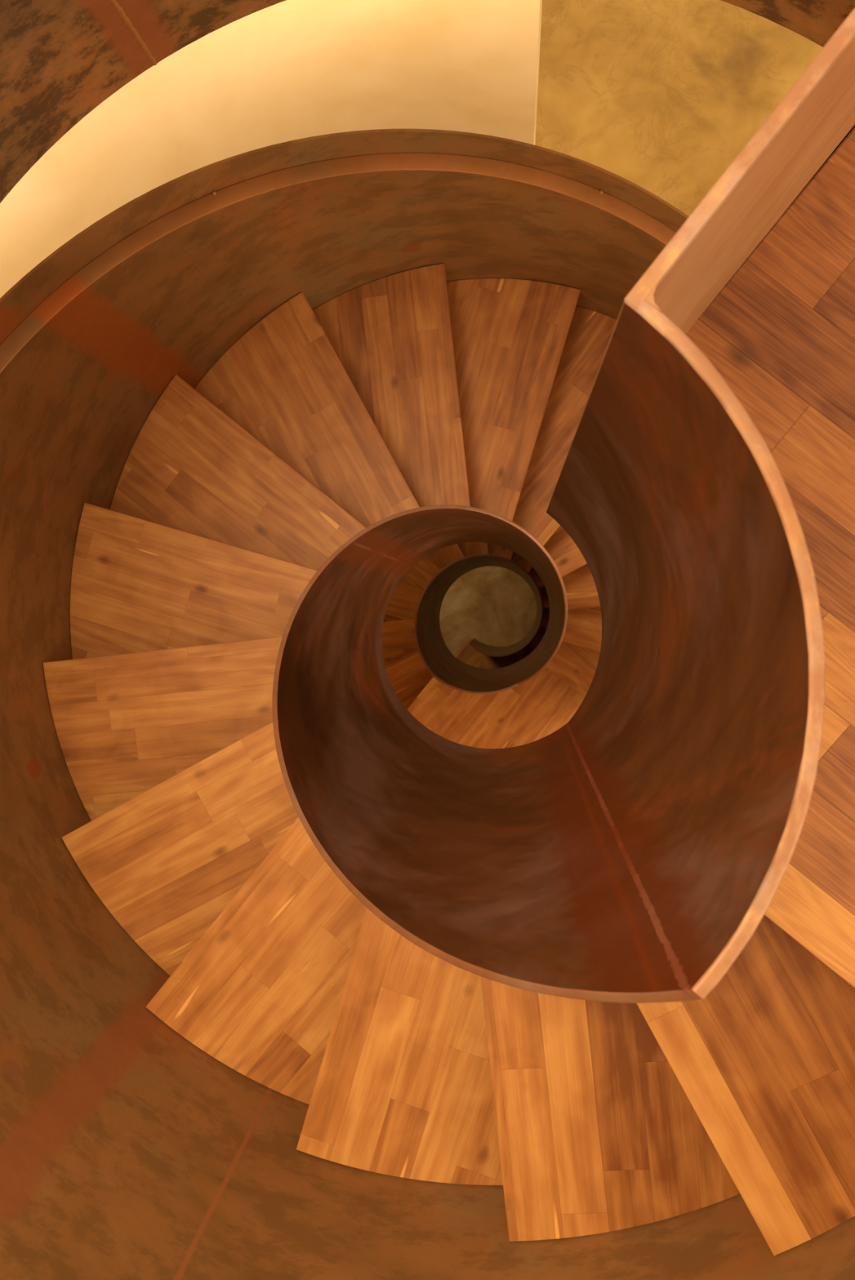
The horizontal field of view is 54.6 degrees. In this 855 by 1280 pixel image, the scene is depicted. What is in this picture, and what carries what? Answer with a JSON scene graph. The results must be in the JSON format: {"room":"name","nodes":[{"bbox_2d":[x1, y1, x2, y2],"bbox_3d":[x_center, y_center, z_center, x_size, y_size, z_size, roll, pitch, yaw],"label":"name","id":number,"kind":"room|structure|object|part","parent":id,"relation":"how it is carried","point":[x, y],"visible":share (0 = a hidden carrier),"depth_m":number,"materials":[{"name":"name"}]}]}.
{"room":"spiral staircase","nodes":[
{"label":"spiral staircase","id":0,"kind":"room"},
{"bbox_2d":[0,0,542,297],"bbox_3d":[-0.968,-0.193,3.188,2.354,2.581,4.680,6,93,6],"label":"wall","id":1,"kind":"structure","parent":0,"point":[287,70],"depth_m":3.15,"materials":[{"name":"beige paint"}]},
{"bbox_2d":[0,0,854,203],"bbox_3d":[-0.239,0.002,1.204,2.349,1.244,2.810,0,93,6],"label":"wall","id":2,"kind":"structure","parent":0,"point":[60,60],"depth_m":1.70,"materials":[{"name":"metal"}]},
{"bbox_2d":[439,565,536,657],"bbox_3d":[0.633,-0.271,7.463,12.000,0.300,12.000,0,93,6],"label":"floor","id":3,"kind":"structure","parent":0,"point":[491,606],"depth_m":7.32,"materials":[{"name":"brown stone"}]},
{"bbox_2d":[381,542,584,748],"bbox_3d":[0.429,-0.182,5.474,2.786,3.953,2.791,0,93,6],"label":"spiral staircase","id":4,"kind":"structure","parent":3,"relation":"on","point":[474,698],"depth_m":4.41,"materials":[{"name":"brown wood"}]},
{"bbox_2d":[0,128,854,1279],"bbox_3d":[0.137,-0.059,2.612,2.786,4.298,2.786,0,93,6],"label":"spiral staircase","id":5,"kind":"structure","parent":4,"relation":"on","point":[301,978],"depth_m":2.19,"materials":[{"name":"brown wood"}]},
{"bbox_3d":[0.141,-0.061,2.656,0.658,4.210,0.658,0,93,6],"label":"balustrade","id":6,"kind":"part","parent":5,"relation":"part of","materials":[{"name":"wood"}]},
{"bbox_3d":[0.423,-0.181,5.413,0.658,3.826,0.658,0,93,6],"label":"balustrade","id":7,"kind":"part","parent":4,"relation":"part of","materials":[{"name":"wood"}]},
{"bbox_2d":[534,0,822,216],"bbox_3d":[0.330,-0.142,4.507,11.999,0.300,11.999,0,93,6],"label":"floor","id":8,"kind":"structure","parent":0,"point":[661,96],"depth_m":4.16,"materials":[{"name":"stone"}]},
{"bbox_2d":[685,127,854,987],"bbox_3d":[2.249,-0.235,1.185,3.196,0.045,3.215,39,96,3],"label":"floor","id":9,"kind":"structure","parent":0,"point":[780,333],"depth_m":1.33,"materials":[{"name":"brown wood"}]},
{"bbox_2d":[546,8,854,999],"bbox_3d":[0.444,-0.483,1.109,0.257,1.237,1.439,26,95,4],"label":"stair railing","id":10,"kind":"object","parent":9,"relation":"on","point":[697,726],"visible":1,"depth_m":0.68,"materials":[{"name":"wood"}]},
{"bbox_3d":[0.264,-0.025,1.148,0.102,1.235,0.464,-6,92,6],"label":"curved panel","id":11,"kind":"part","parent":10,"relation":"part of","materials":[{"name":"wood"}]},
{"bbox_3d":[0.528,-0.659,1.094,0.010,1.235,1.074,39,96,3],"label":"straight panel","id":12,"kind":"part","parent":10,"relation":"part of","materials":[{"name":"brown wood"}]}
]}

